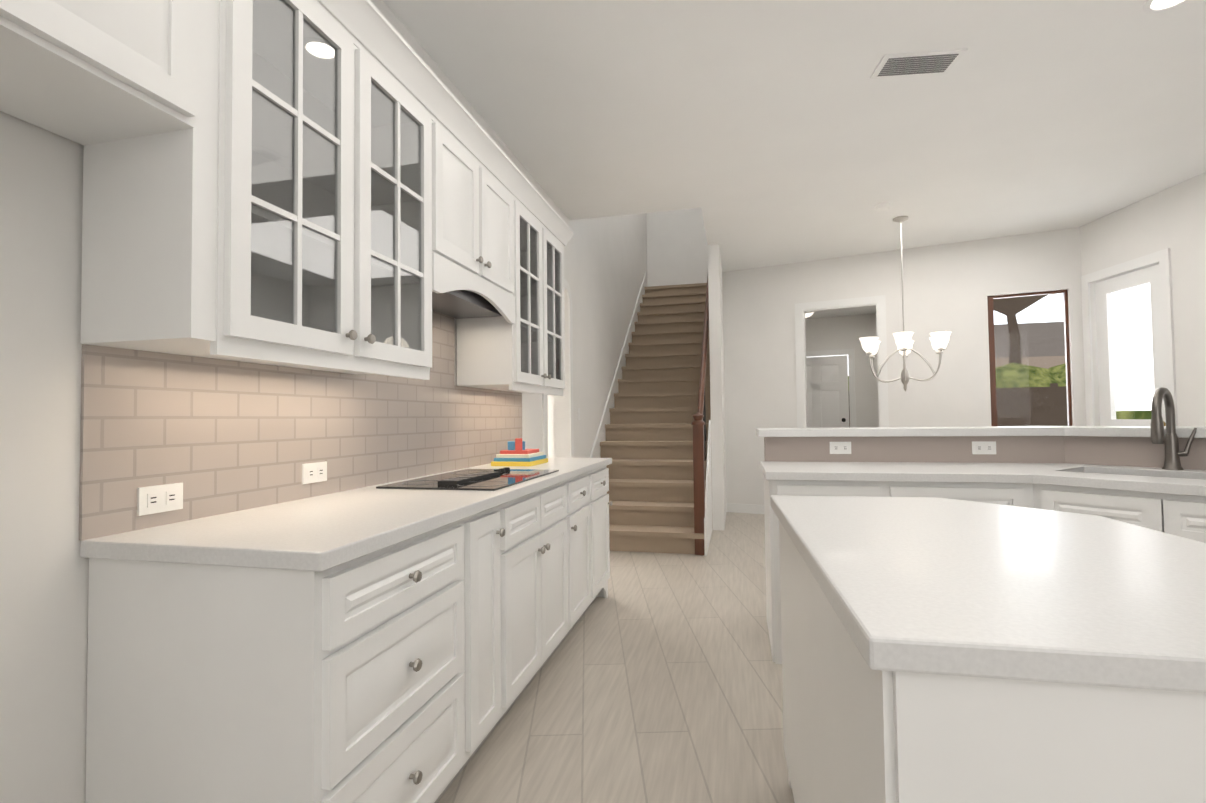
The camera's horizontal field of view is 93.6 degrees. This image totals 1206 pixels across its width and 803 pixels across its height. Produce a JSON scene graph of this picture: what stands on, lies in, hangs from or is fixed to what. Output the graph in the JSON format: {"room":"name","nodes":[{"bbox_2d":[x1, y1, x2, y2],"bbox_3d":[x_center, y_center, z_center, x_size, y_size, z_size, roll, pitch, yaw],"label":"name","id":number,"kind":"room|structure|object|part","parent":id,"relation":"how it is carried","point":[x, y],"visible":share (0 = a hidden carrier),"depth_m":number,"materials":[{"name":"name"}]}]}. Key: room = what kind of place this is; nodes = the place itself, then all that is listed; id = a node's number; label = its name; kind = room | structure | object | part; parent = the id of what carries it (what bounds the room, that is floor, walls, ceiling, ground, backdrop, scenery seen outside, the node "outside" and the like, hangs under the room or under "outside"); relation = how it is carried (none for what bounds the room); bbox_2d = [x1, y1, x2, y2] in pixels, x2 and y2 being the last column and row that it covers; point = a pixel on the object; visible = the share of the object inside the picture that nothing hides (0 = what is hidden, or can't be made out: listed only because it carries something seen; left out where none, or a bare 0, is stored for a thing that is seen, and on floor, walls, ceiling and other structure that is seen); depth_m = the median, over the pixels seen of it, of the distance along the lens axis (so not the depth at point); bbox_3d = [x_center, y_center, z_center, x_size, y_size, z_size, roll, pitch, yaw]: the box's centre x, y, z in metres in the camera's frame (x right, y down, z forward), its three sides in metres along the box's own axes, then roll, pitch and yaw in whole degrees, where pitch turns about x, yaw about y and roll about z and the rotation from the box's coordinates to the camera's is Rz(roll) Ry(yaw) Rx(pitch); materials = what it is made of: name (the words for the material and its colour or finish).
{"room":"kitchen","nodes":[
{"label":"kitchen","id":0,"kind":"room"},
{"bbox_2d":[0,0,646,802],"bbox_3d":[-0.861,-1.610,3.210,0.150,5.800,13.800,-1,-2,13],"label":"wall","id":1,"kind":"structure","parent":0,"point":[44,578],"depth_m":1.25,"materials":[{"name":"paint"}]},
{"bbox_2d":[0,0,215,155],"bbox_3d":[-1.145,-0.887,0.842,0.338,0.560,0.900,-1,-2,13],"label":"upper cabinet","id":2,"kind":"object","parent":1,"relation":"attached to","point":[97,75],"depth_m":1.13,"materials":[{"name":"paint"}]},
{"bbox_2d":[79,310,522,540],"bbox_3d":[-0.886,-0.096,2.635,0.009,0.900,2.730,-1,-2,13],"label":"backsplash","id":3,"kind":"structure","parent":1,"relation":"attached to","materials":[{"name":"beige tile"}]},
{"bbox_2d":[352,104,519,303],"bbox_3d":[-0.723,-0.838,2.622,0.338,0.560,0.820,-1,-2,13],"label":"upper cabinet","id":4,"kind":"object","parent":1,"relation":"attached to","point":[431,212],"depth_m":2.21,"materials":[{"name":"paint"}]},
{"bbox_2d":[542,279,579,457],"bbox_3d":[-1.169,0.031,1.419,0.016,2.420,8.260,-1,-2,13],"label":"trim","id":5,"kind":"structure","parent":1,"relation":"attached to","point":[544,400],"depth_m":5.12,"materials":[{"name":"white paint"}]},
{"bbox_2d":[547,394,553,457],"bbox_3d":[-1.199,-0.010,10.084,3.730,3.020,0.100,-1,-2,13],"label":"window","id":6,"kind":"structure","parent":0,"point":[550,407],"depth_m":9.94,"materials":[{"name":"paint"}]},
{"bbox_2d":[437,512,794,802],"bbox_3d":[0.747,1.337,3.366,11.200,0.120,15.000,-1,-2,13],"label":"floor","id":7,"kind":"structure","parent":0,"point":[657,678],"depth_m":2.37,"materials":[{"name":"beige wood"}]},
{"bbox_2d":[85,518,474,802],"bbox_3d":[-0.806,0.800,1.538,0.631,0.880,0.640,-1,-2,13],"label":"base cabinet","id":8,"kind":"object","parent":7,"relation":"on","point":[311,586],"depth_m":1.26,"materials":[{"name":"paint"}]},
{"bbox_2d":[79,458,610,573],"bbox_3d":[-0.568,0.368,2.547,0.646,0.040,2.730,-1,-2,13],"label":"countertop","id":9,"kind":"structure","parent":8,"relation":"on","point":[320,533],"depth_m":1.43,"materials":[{"name":"white stone"}]},
{"bbox_2d":[375,466,558,489],"bbox_3d":[-0.557,0.334,2.541,0.500,0.026,0.780,-1,-2,13],"label":"cooktop","id":10,"kind":"object","parent":9,"relation":"in","point":[455,477],"depth_m":2.47,"materials":[{"name":"black glass"}]},
{"bbox_2d":[490,438,548,466],"bbox_3d":[-0.488,0.293,3.353,0.240,0.154,0.310,-1,-2,13],"label":"stacking toy","id":11,"kind":"object","parent":9,"relation":"on","point":[516,455],"depth_m":3.25,"materials":[{"name":"multicoloured plastic"}]},
{"bbox_2d":[475,506,510,752],"bbox_3d":[-0.700,0.813,1.986,0.631,0.880,0.280,-1,-2,13],"label":"base cabinet","id":12,"kind":"object","parent":7,"relation":"on","point":[492,644],"depth_m":1.97,"materials":[{"name":"paint"}]},
{"bbox_2d":[507,482,574,706],"bbox_3d":[-0.573,0.827,2.521,0.631,0.880,0.820,-1,-2,13],"label":"base cabinet","id":13,"kind":"object","parent":7,"relation":"on","point":[540,612],"depth_m":2.41,"materials":[{"name":"paint"}]},
{"bbox_2d":[571,470,594,624],"bbox_3d":[-0.425,0.844,3.143,0.631,0.880,0.460,-1,-2,13],"label":"base cabinet","id":14,"kind":"object","parent":7,"relation":"on","point":[582,489],"depth_m":3.12,"materials":[{"name":"paint"}]},
{"bbox_2d":[595,466,610,598],"bbox_3d":[-0.316,0.857,3.605,0.631,0.880,0.490,-1,-2,13],"label":"base cabinet","id":15,"kind":"object","parent":7,"relation":"on","point":[602,540],"depth_m":3.56,"materials":[{"name":"paint"}]},
{"bbox_2d":[590,271,712,555],"bbox_3d":[0.823,-0.746,7.322,1.197,4.279,4.720,-1,-2,13],"label":"stairs","id":16,"kind":"structure","parent":7,"relation":"on","point":[653,439],"depth_m":6.21,"materials":[{"name":"carpet"}]},
{"bbox_3d":[1.317,-0.759,7.074,0.120,4.279,4.429,-1,-2,13],"label":"rail","id":17,"kind":"part","parent":16,"relation":"part of","materials":[{"name":"brown wood"}]},
{"bbox_2d":[760,461,767,624],"bbox_3d":[2.099,0.712,2.816,2.472,1.065,0.720,-1,-2,13],"label":"base cabinet","id":18,"kind":"object","parent":7,"relation":"on","point":[765,492],"depth_m":3.17,"materials":[{"name":"paint"}]},
{"bbox_2d":[764,447,815,663],"bbox_3d":[1.711,0.668,1.177,2.472,1.065,2.650,-1,-2,13],"label":"base cabinet","id":19,"kind":"object","parent":7,"relation":"on","point":[785,483],"depth_m":2.73,"materials":[{"name":"paint"}]},
{"bbox_2d":[760,463,775,494],"bbox_3d":[1.709,0.309,1.496,2.370,0.040,3.250,-1,-2,13],"label":"countertop","id":20,"kind":"structure","parent":19,"relation":"on","point":[765,473],"depth_m":2.76,"materials":[{"name":"white stone"}]},
{"bbox_2d":[756,426,1205,542],"bbox_3d":[1.918,0.124,1.636,2.740,0.045,3.610,-1,-2,13],"label":"countertop","id":21,"kind":"structure","parent":19,"relation":"on","point":[1154,478],"depth_m":2.67,"materials":[{"name":"white stone"}]},
{"bbox_2d":[779,527,1205,802],"bbox_3d":[0.850,0.770,1.186,0.783,0.880,1.211,-1,-2,11],"label":"kitchen island","id":22,"kind":"object","parent":7,"relation":"on","point":[851,735],"depth_m":0.67,"materials":[{"name":"paint"}]},
{"bbox_2d":[770,495,1205,698],"bbox_3d":[0.827,0.311,1.214,0.790,0.040,1.260,-1,-2,11],"label":"island countertop","id":23,"kind":"structure","parent":22,"relation":"on","point":[962,591],"depth_m":0.85,"materials":[{"name":"white stone"}]},
{"bbox_2d":[646,208,701,286],"bbox_3d":[1.285,-1.441,9.729,1.320,5.800,0.120,-1,-2,13],"label":"wall","id":24,"kind":"structure","parent":0,"point":[680,250],"depth_m":9.72,"materials":[{"name":"paint"}]},
{"bbox_2d":[698,208,725,529],"bbox_3d":[1.475,-1.516,7.280,0.120,5.800,4.800,-1,-2,13],"label":"wall","id":25,"kind":"structure","parent":0,"point":[709,259],"depth_m":5.99,"materials":[{"name":"paint"}]},
{"bbox_2d":[383,0,1205,271],"bbox_3d":[1.771,-3.244,2.631,6.100,2.930,13.800,-1,-2,13],"label":"ceiling","id":26,"kind":"structure","parent":0,"point":[762,133],"depth_m":3.40,"materials":[{"name":"paint"}]},
{"bbox_2d":[859,216,950,391],"bbox_3d":[2.786,-0.902,5.257,0.798,1.620,0.794,-1,-2,13],"label":"chandelier","id":27,"kind":"object","parent":26,"relation":"hanging from","point":[904,342],"visible":1,"depth_m":5.21,"materials":[{"name":"silver metal"}]},
{"bbox_2d":[870,48,967,78],"bbox_3d":[1.641,-1.761,2.961,0.400,0.012,0.200,-1,-2,5],"label":"ceiling vent","id":28,"kind":"object","parent":26,"relation":"in","point":[923,63],"visible":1,"depth_m":2.94,"materials":[{"name":"white metal"}]},
{"bbox_2d":[1143,0,1189,13],"bbox_3d":[2.520,-1.787,2.506,0.190,0.008,0.190,-1,-2,13],"label":"recessed light","id":29,"kind":"object","parent":26,"relation":"in","point":[1153,6],"visible":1,"depth_m":2.55,"materials":[{"name":"white paint"}]},
{"bbox_2d":[805,307,875,318],"bbox_3d":[2.881,-1.311,7.667,1.940,0.100,1.880,-2,-2,26],"label":"ceiling","id":30,"kind":"structure","parent":0,"point":[848,312],"depth_m":8.05,"materials":[{"name":"paint"}]},
{"bbox_2d":[852,313,878,426],"bbox_3d":[3.721,-0.152,7.282,0.540,3.020,1.964,-1,-2,13],"label":"wall","id":31,"kind":"structure","parent":0,"point":[866,384],"depth_m":8.15,"materials":[{"name":"paint"}]},
{"bbox_2d":[806,349,855,427],"bbox_3d":[3.179,0.323,8.379,1.018,2.150,0.296,-1,-2,13],"label":"hall door","id":32,"kind":"structure","parent":31,"relation":"in","point":[830,400],"depth_m":8.32,"materials":[{"name":"white paint"}]},
{"bbox_2d":[722,227,1085,504],"bbox_3d":[3.091,-0.170,6.421,3.710,3.020,0.120,-2,-2,26],"label":"wall","id":33,"kind":"structure","parent":0,"point":[950,287],"depth_m":6.23,"materials":[{"name":"paint"}]},
{"bbox_2d":[726,295,888,513],"bbox_3d":[3.118,0.074,6.327,3.503,2.525,0.814,-1,-2,13],"label":"trim","id":34,"kind":"structure","parent":33,"relation":"attached to","point":[877,302],"depth_m":6.62,"materials":[{"name":"white paint"}]},
{"bbox_2d":[987,290,1071,425],"bbox_3d":[4.348,-0.364,5.784,0.717,1.500,0.120,-2,-2,26],"label":"window","id":35,"kind":"structure","parent":33,"relation":"in","point":[991,326],"depth_m":5.83,"materials":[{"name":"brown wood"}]},
{"bbox_2d":[1080,172,1205,425],"bbox_3d":[4.512,-0.325,1.816,0.120,3.020,7.720,-1,-2,4],"label":"wall","id":36,"kind":"structure","parent":0,"point":[1173,218],"depth_m":4.58,"materials":[{"name":"paint"}]},
{"bbox_2d":[1081,248,1177,425],"bbox_3d":[4.441,-0.078,1.747,0.018,2.525,7.585,-1,-2,4],"label":"trim","id":37,"kind":"structure","parent":36,"relation":"attached to","point":[1162,258],"depth_m":4.83,"materials":[{"name":"white paint"}]},
{"bbox_2d":[1095,264,1165,425],"bbox_3d":[4.749,0.060,5.058,0.158,2.420,0.718,-1,-2,13],"label":"door","id":38,"kind":"structure","parent":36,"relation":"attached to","point":[1105,290],"depth_m":5.27,"materials":[{"name":"white paint"}]},
{"label":"outside","id":39,"kind":"structure","parent":0,"visible":0},
{"bbox_2d":[816,293,1063,375],"bbox_3d":[18.343,-10.710,10.934,46.000,26.000,39.200,-1,-2,13],"label":"sky","id":40,"kind":"structure","parent":39,"point":[1040,308],"depth_m":29.62,"materials":[{"name":"white"}]},
{"bbox_3d":[12.217,0.676,14.544,24.000,2.200,34.000,-1,-2,13],"label":"ground","id":41,"kind":"structure","parent":0,"visible":0},
{"bbox_2d":[848,294,1065,390],"bbox_3d":[9.268,-3.090,16.283,9.600,7.700,7.116,-1,-2,13],"label":"shrubs","id":42,"kind":"object","parent":41,"relation":"on","point":[1014,304],"depth_m":13.33,"materials":[{"name":"green plant"}]},
{"bbox_2d":[848,383,1067,426],"bbox_3d":[10.545,0.354,11.845,22.000,1.520,0.160,-1,-2,13],"label":"fence","id":43,"kind":"object","parent":41,"relation":"on","point":[1006,402],"depth_m":12.18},
{"bbox_2d":[994,321,1064,368],"bbox_3d":[16.849,-0.985,22.744,11.700,4.300,9.000,-1,-2,13],"label":"house","id":44,"kind":"object","parent":41,"relation":"on","point":[1031,340],"depth_m":19.93,"materials":[{"name":"brick"}]},
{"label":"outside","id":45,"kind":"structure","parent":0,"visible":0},
{"bbox_2d":[1111,283,1153,418],"bbox_3d":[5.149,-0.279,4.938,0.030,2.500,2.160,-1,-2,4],"label":"door glass","id":46,"kind":"structure","parent":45,"point":[1120,319],"depth_m":5.52,"materials":[{"name":"glass"}]}
]}

